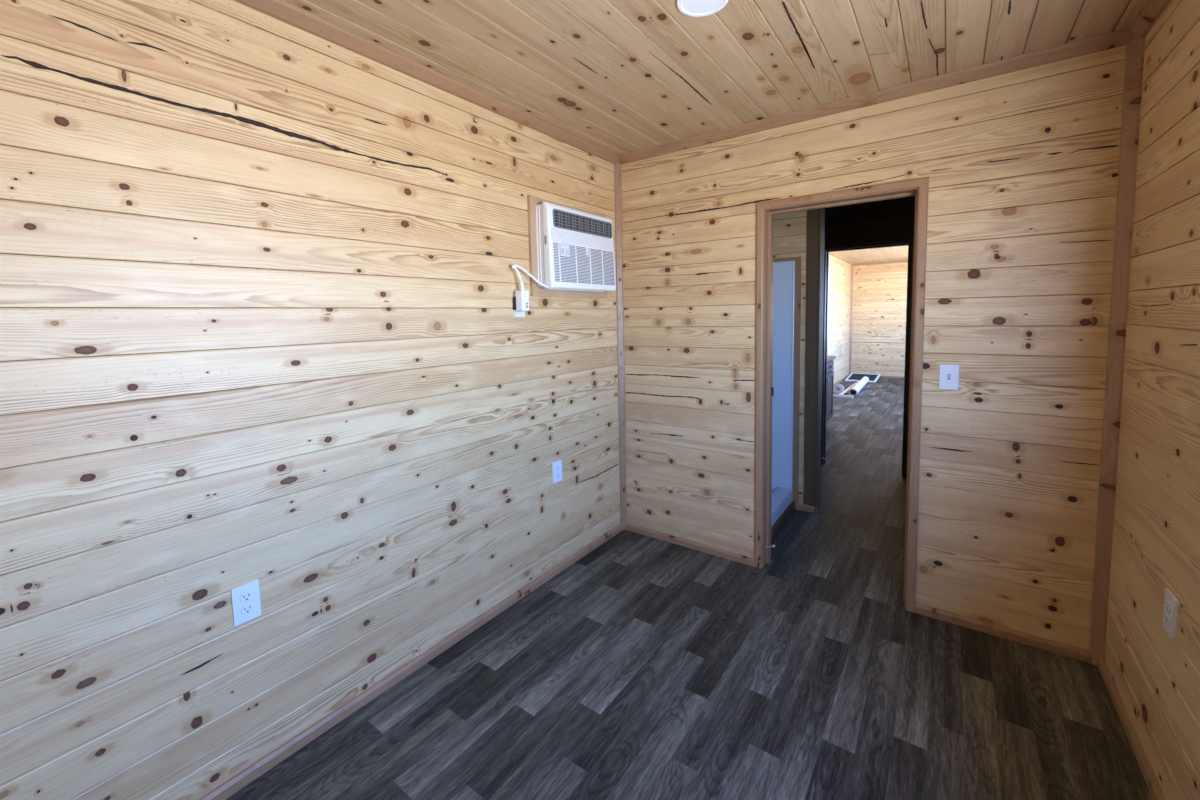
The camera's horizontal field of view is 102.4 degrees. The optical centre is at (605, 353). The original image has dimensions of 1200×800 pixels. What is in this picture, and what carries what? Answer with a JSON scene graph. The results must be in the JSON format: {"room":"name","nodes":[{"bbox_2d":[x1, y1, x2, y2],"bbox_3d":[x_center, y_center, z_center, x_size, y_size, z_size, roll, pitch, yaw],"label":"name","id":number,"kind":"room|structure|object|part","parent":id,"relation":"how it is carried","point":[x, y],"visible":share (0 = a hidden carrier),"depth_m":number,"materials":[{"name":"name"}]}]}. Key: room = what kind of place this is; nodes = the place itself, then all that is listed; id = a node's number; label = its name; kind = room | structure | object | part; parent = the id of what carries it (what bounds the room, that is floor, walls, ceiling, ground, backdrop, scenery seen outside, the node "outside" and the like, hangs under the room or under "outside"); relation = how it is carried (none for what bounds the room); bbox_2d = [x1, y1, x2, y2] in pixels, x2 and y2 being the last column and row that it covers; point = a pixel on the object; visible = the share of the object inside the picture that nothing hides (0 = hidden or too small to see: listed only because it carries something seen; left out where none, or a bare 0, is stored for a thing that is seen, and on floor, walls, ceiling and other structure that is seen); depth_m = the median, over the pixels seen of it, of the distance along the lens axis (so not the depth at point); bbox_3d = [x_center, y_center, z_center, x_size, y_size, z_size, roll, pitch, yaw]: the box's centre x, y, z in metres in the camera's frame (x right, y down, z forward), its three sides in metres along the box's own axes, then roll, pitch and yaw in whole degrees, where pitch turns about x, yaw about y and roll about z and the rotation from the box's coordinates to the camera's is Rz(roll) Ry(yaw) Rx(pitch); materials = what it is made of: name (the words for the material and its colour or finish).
{"room":"empty cabin bedroom","nodes":[
{"label":"empty cabin bedroom","id":0,"kind":"room"},
{"bbox_2d":[0,0,619,799],"bbox_3d":[-0.931,0.097,1.778,0.101,2.400,3.695,2,6,35],"label":"wall","id":1,"kind":"structure","parent":0,"point":[259,282],"depth_m":1.46,"materials":[{"name":"brown wood"}]},
{"bbox_2d":[230,579,260,625],"bbox_3d":[-1.100,0.764,1.480,0.009,0.116,0.072,2,6,35],"label":"wall outlet","id":2,"kind":"object","parent":1,"relation":"attached to","point":[245,599],"visible":1,"depth_m":1.48,"materials":[{"name":"white plastic"}]},
{"bbox_2d":[240,591,252,602],"bbox_3d":[-1.099,0.745,1.477,0.004,0.027,0.033,2,6,35],"label":"receptacle","id":3,"kind":"object","parent":2,"relation":"attached to","point":[245,596],"depth_m":1.48,"materials":[{"name":"white plastic"}]},
{"bbox_2d":[241,603,253,614],"bbox_3d":[-1.098,0.784,1.480,0.004,0.027,0.033,2,6,35],"label":"receptacle","id":4,"kind":"object","parent":2,"relation":"attached to","point":[246,608],"depth_m":1.48,"materials":[{"name":"white plastic"}]},
{"bbox_2d":[198,523,622,799],"bbox_3d":[-0.874,1.275,1.819,0.015,0.043,3.450,2,6,35],"label":"baseboard","id":5,"kind":"structure","parent":1,"relation":"attached to","point":[249,774],"depth_m":1.83,"materials":[{"name":"brown wood"}]},
{"bbox_2d":[233,0,618,163],"bbox_3d":[-0.910,-1.074,1.625,0.042,0.042,3.450,2,6,35],"label":"trim","id":6,"kind":"structure","parent":1,"relation":"attached to","point":[281,10],"depth_m":1.83,"materials":[{"name":"brown wood"}]},
{"bbox_2d":[513,294,524,316],"bbox_3d":[-0.424,-0.236,2.382,0.009,0.116,0.072,2,6,35],"label":"wall outlet","id":7,"kind":"object","parent":1,"relation":"attached to","point":[516,313],"visible":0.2,"depth_m":2.38,"materials":[{"name":"white plastic"}]},
{"bbox_2d":[552,460,561,483],"bbox_3d":[-0.264,0.650,2.654,0.009,0.116,0.072,2,6,35],"label":"wall outlet","id":8,"kind":"object","parent":1,"relation":"attached to","point":[556,466],"visible":1,"depth_m":2.65,"materials":[{"name":"white plastic"}]},
{"bbox_2d":[512,201,615,310],"bbox_3d":[-0.205,-0.502,2.586,0.112,0.545,0.766,2,6,35],"label":"air conditioner","id":9,"kind":"object","parent":1,"relation":"attached to","point":[575,248],"visible":0.99,"depth_m":2.54,"materials":[{"name":"white plastic"}]},
{"bbox_3d":[-0.364,-0.371,2.374,0.221,0.122,0.026,-5,6,-39],"label":"power cord","id":10,"kind":"part","parent":9,"relation":"part of","materials":[{"name":"white plastic"}]},
{"bbox_3d":[-0.127,-0.565,2.643,0.048,0.431,0.575,2,6,35],"label":"panel","id":11,"kind":"part","parent":9,"relation":"part of","materials":[{"name":"white plastic"}]},
{"bbox_2d":[552,209,611,238],"bbox_3d":[-0.115,-0.703,2.637,0.010,0.093,0.521,2,6,35],"label":"vent","id":12,"kind":"object","parent":9,"relation":"attached to","point":[568,221],"depth_m":2.61,"materials":[{"name":"grey plastic"}]},
{"bbox_3d":[-0.113,-0.618,2.637,0.007,0.065,0.551,2,6,35],"label":"control panel","id":13,"kind":"part","parent":9,"relation":"part of","materials":[{"name":"white plastic"}]},
{"bbox_2d":[551,240,615,286],"bbox_3d":[-0.105,-0.481,2.643,0.014,0.210,0.552,2,6,35],"label":"grille","id":14,"kind":"object","parent":9,"relation":"attached to","point":[573,263],"depth_m":2.61,"materials":[{"name":"white plastic"}]},
{"bbox_2d":[527,195,606,298],"bbox_3d":[-0.190,-0.562,2.687,0.018,0.498,0.654,2,6,35],"label":"trim","id":15,"kind":"structure","parent":1,"relation":"attached to","point":[532,201],"depth_m":2.45,"materials":[{"name":"beige wood"}]},
{"bbox_2d":[614,163,626,529],"bbox_3d":[0.098,-0.029,3.109,0.032,2.400,0.032,2,6,35],"label":"trim","id":16,"kind":"structure","parent":1,"relation":"attached to","point":[617,167],"depth_m":3.10,"materials":[{"name":"brown wood"}]},
{"bbox_2d":[226,378,1152,799],"bbox_3d":[2.630,1.066,4.802,2.468,0.150,12.580,2,6,35],"label":"floor","id":17,"kind":"structure","parent":0,"point":[645,668],"depth_m":1.79,"materials":[{"name":"grey laminate"}]},
{"bbox_2d":[771,261,794,526],"bbox_3d":[0.784,0.255,3.348,0.821,1.770,0.777,2,6,35],"label":"shower stall","id":18,"kind":"object","parent":17,"relation":"on","point":[783,272],"visible":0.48,"depth_m":3.44,"materials":[{"name":"plastic"}]},
{"bbox_2d":[826,356,835,421],"bbox_3d":[2.169,0.507,5.542,0.620,0.866,1.435,2,6,35],"label":"base cabinet","id":19,"kind":"object","parent":17,"relation":"on","point":[830,359],"visible":0.21,"depth_m":5.78,"materials":[{"name":"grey wood"}]},
{"bbox_3d":[2.665,0.508,5.763,0.020,0.560,0.449,2,6,35],"label":"door","id":20,"kind":"part","parent":19,"relation":"part of","materials":[{"name":"grey wood"}]},
{"bbox_3d":[2.657,0.157,5.736,0.018,0.115,0.449,2,6,35],"label":"drawer","id":21,"kind":"part","parent":19,"relation":"part of","materials":[{"name":"grey wood"}]},
{"bbox_2d":[827,356,835,361],"bbox_3d":[2.158,0.092,5.512,0.611,0.034,1.435,2,6,35],"label":"countertop","id":22,"kind":"structure","parent":19,"relation":"on","point":[829,358],"depth_m":5.74,"materials":[{"name":"laminate"}]},
{"bbox_2d":[833,384,843,393],"bbox_3d":[3.977,0.606,8.250,0.170,0.170,0.054,2,6,35],"label":"tape roll","id":23,"kind":"object","parent":17,"relation":"on","point":[836,385],"visible":0.98,"depth_m":8.23,"materials":[{"name":"white plastic"}]},
{"bbox_2d":[833,394,853,398],"bbox_3d":[3.814,0.700,7.956,0.490,0.036,0.110,2,6,35],"label":"board offcut","id":24,"kind":"object","parent":17,"relation":"on","point":[834,395],"visible":0.64,"depth_m":7.88,"materials":[{"name":"white wood"}]},
{"bbox_2d":[839,381,858,394],"bbox_3d":[4.450,0.625,8.776,0.055,0.030,1.751,2,6,36],"label":"trim strip","id":25,"kind":"object","parent":17,"relation":"on","point":[854,384],"visible":0.68,"depth_m":8.54,"materials":[{"name":"white plastic"}]},
{"bbox_2d":[849,376,868,395],"bbox_3d":[4.598,0.579,8.726,0.127,0.126,1.836,2,5,34],"label":"tube","id":26,"kind":"object","parent":17,"relation":"on","point":[854,391],"visible":0.98,"depth_m":8.36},
{"bbox_2d":[845,373,880,381],"bbox_3d":[5.300,0.492,9.937,0.550,0.073,0.799,2,6,35],"label":"screen","id":27,"kind":"object","parent":17,"relation":"on","point":[853,376],"visible":0.85,"depth_m":9.97,"materials":[{"name":"white plastic"}]},
{"bbox_2d":[283,0,1146,263],"bbox_3d":[2.579,-1.460,4.602,2.468,0.121,12.580,2,6,35],"label":"ceiling","id":28,"kind":"structure","parent":0,"point":[620,77],"depth_m":1.79,"materials":[{"name":"brown wood"}]},
{"bbox_2d":[677,0,727,16],"bbox_3d":[0.305,-1.107,1.512,0.162,0.007,0.162,2,6,35],"label":"recessed light","id":29,"kind":"object","parent":28,"relation":"in","point":[694,8],"visible":1,"depth_m":1.54,"materials":[{"name":"white plastic"}]},
{"bbox_2d":[773,210,810,505],"bbox_3d":[1.078,-0.091,3.650,1.000,2.400,0.100,2,6,35],"label":"wall","id":30,"kind":"structure","parent":0,"point":[790,229],"depth_m":3.38,"materials":[{"name":"brown wood"}]},
{"bbox_2d":[771,501,795,539],"bbox_3d":[1.145,1.118,3.176,0.015,0.062,0.775,2,6,35],"label":"baseboard","id":31,"kind":"structure","parent":30,"relation":"attached to","point":[779,523],"depth_m":3.21,"materials":[{"name":"brown wood"}]},
{"bbox_2d":[773,257,800,261],"bbox_3d":[0.998,-0.669,3.579,0.858,0.023,0.019,2,6,35],"label":"trim","id":32,"kind":"structure","parent":30,"relation":"attached to","point":[789,258],"depth_m":3.38,"materials":[{"name":"brown wood"}]},
{"bbox_2d":[792,260,800,502],"bbox_3d":[1.348,0.213,3.412,0.042,1.722,0.019,2,6,35],"label":"trim","id":33,"kind":"structure","parent":30,"relation":"attached to","point":[797,285],"depth_m":3.40,"materials":[{"name":"brown wood"}]},
{"bbox_2d":[795,503,816,513],"bbox_3d":[1.430,1.101,3.440,0.144,0.043,0.015,2,6,35],"label":"baseboard","id":34,"kind":"structure","parent":30,"relation":"attached to","point":[798,506],"depth_m":3.44,"materials":[{"name":"brown wood"}]},
{"bbox_2d":[804,208,824,512],"bbox_3d":[1.461,-0.077,3.376,0.085,2.400,0.128,2,6,35],"label":"trim","id":35,"kind":"structure","parent":30,"relation":"attached to","point":[814,294],"depth_m":3.34,"materials":[{"name":"brown wood"}]},
{"bbox_2d":[827,255,850,383],"bbox_3d":[3.312,-0.451,7.652,0.006,2.398,6.730,2,6,35],"label":"wall","id":36,"kind":"structure","parent":0,"point":[838,305],"depth_m":9.36,"materials":[{"name":"brown wood"}]},
{"bbox_2d":[833,374,848,385],"bbox_3d":[3.821,0.660,8.409,0.015,0.043,5.080,2,6,35],"label":"baseboard","id":37,"kind":"structure","parent":36,"relation":"attached to","point":[845,377],"depth_m":9.66,"materials":[{"name":"brown wood"}]},
{"bbox_2d":[849,264,852,374],"bbox_3d":[5.266,-0.705,10.356,0.040,2.400,0.040,2,6,35],"label":"trim","id":38,"kind":"structure","parent":36,"relation":"attached to","point":[851,288],"depth_m":10.35,"materials":[{"name":"brown wood"}]},
{"bbox_2d":[824,196,914,244],"bbox_3d":[2.268,0.339,4.255,2.268,3.400,0.104,2,6,35],"label":"wall partition","id":39,"kind":"structure","parent":0,"point":[890,218],"depth_m":4.08,"materials":[{"name":"brown wood"}]},
{"bbox_2d":[821,237,913,478],"bbox_3d":[2.268,0.039,4.231,0.722,2.003,0.140,2,6,35],"label":"door frame","id":40,"kind":"structure","parent":39,"relation":"in","point":[906,241],"depth_m":4.08,"materials":[{"name":"brown wood"}]},
{"bbox_2d":[621,45,1126,649],"bbox_3d":[1.072,0.496,2.576,2.268,3.400,0.151,2,6,35],"label":"wall","id":41,"kind":"structure","parent":0,"point":[1021,167],"depth_m":2.10,"materials":[{"name":"brown wood"}]},
{"bbox_2d":[755,177,928,611],"bbox_3d":[1.174,0.204,2.476,0.756,1.994,0.180,2,6,35],"label":"door frame","id":42,"kind":"structure","parent":41,"relation":"in","point":[919,187],"depth_m":2.36,"materials":[{"name":"brown wood"}]},
{"bbox_2d":[625,523,1092,662],"bbox_3d":[1.038,1.179,2.562,2.268,0.043,0.015,2,6,35],"label":"baseboard","id":43,"kind":"structure","parent":41,"relation":"attached to","point":[1067,650],"depth_m":2.16,"materials":[{"name":"brown wood"}]},
{"bbox_2d":[618,28,1134,163],"bbox_3d":[0.983,-1.170,2.365,2.268,0.042,0.042,2,6,35],"label":"trim","id":44,"kind":"structure","parent":41,"relation":"attached to","point":[1119,38],"depth_m":2.12,"materials":[{"name":"brown wood"}]},
{"bbox_2d":[939,364,958,389],"bbox_3d":[1.511,0.104,2.124,0.071,0.112,0.017,2,6,35],"label":"light switch","id":45,"kind":"object","parent":41,"relation":"attached to","point":[948,373],"visible":1,"depth_m":2.12,"materials":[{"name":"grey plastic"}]},
{"bbox_2d":[851,262,907,376],"bbox_3d":[6.215,-0.677,9.768,2.268,2.400,0.101,2,6,35],"label":"wall","id":46,"kind":"structure","parent":0,"point":[879,290],"depth_m":10.06,"materials":[{"name":"brown wood"}]},
{"bbox_2d":[852,260,907,265],"bbox_3d":[6.150,-1.847,9.618,2.268,0.042,0.042,2,6,35],"label":"trim","id":47,"kind":"structure","parent":46,"relation":"attached to","point":[902,261],"depth_m":9.96,"materials":[{"name":"brown wood"}]},
{"bbox_2d":[879,376,903,378],"bbox_3d":[6.205,0.501,9.815,2.268,0.043,0.015,2,6,35],"label":"baseboard","id":48,"kind":"structure","parent":46,"relation":"attached to","point":[896,377],"depth_m":9.99,"materials":[{"name":"brown wood"}]},
{"bbox_2d":[1105,0,1199,799],"bbox_3d":[0.977,0.167,0.425,0.046,2.400,3.695,2,6,35],"label":"wall","id":49,"kind":"structure","parent":0,"point":[1156,540],"depth_m":1.46,"materials":[{"name":"brown wood"}]},
{"bbox_2d":[1089,37,1144,666],"bbox_3d":[1.917,0.038,1.815,0.038,2.400,0.038,2,6,35],"label":"trim","id":50,"kind":"structure","parent":49,"relation":"attached to","point":[1134,64],"depth_m":1.81,"materials":[{"name":"brown wood"}]},
{"bbox_2d":[1098,658,1165,799],"bbox_3d":[0.963,1.342,0.517,0.015,0.043,3.450,2,6,35],"label":"baseboard","id":51,"kind":"structure","parent":49,"relation":"attached to","point":[1148,773],"depth_m":1.56,"materials":[{"name":"brown wood"}]},
{"bbox_2d":[1129,0,1170,37],"bbox_3d":[0.905,-1.008,0.338,0.042,0.042,3.450,2,6,35],"label":"trim","id":52,"kind":"structure","parent":49,"relation":"attached to","point":[1152,10],"depth_m":1.61,"materials":[{"name":"brown wood"}]},
{"bbox_2d":[1163,588,1177,639],"bbox_3d":[1.585,0.731,1.358,0.009,0.116,0.072,2,6,35],"label":"wall outlet","id":53,"kind":"object","parent":49,"relation":"attached to","point":[1170,602],"visible":1,"depth_m":1.35,"materials":[{"name":"white plastic"}]},
{"bbox_2d":[1164,613,1169,625],"bbox_3d":[1.584,0.750,1.361,0.004,0.027,0.033,2,6,35],"label":"receptacle","id":54,"kind":"object","parent":53,"relation":"attached to","point":[1166,615],"depth_m":1.36,"materials":[{"name":"white plastic"}]},
{"bbox_2d":[1165,600,1170,612],"bbox_3d":[1.583,0.711,1.358,0.004,0.027,0.033,2,6,35],"label":"receptacle","id":55,"kind":"object","parent":53,"relation":"attached to","point":[1167,602],"depth_m":1.36,"materials":[{"name":"white plastic"}]}
]}

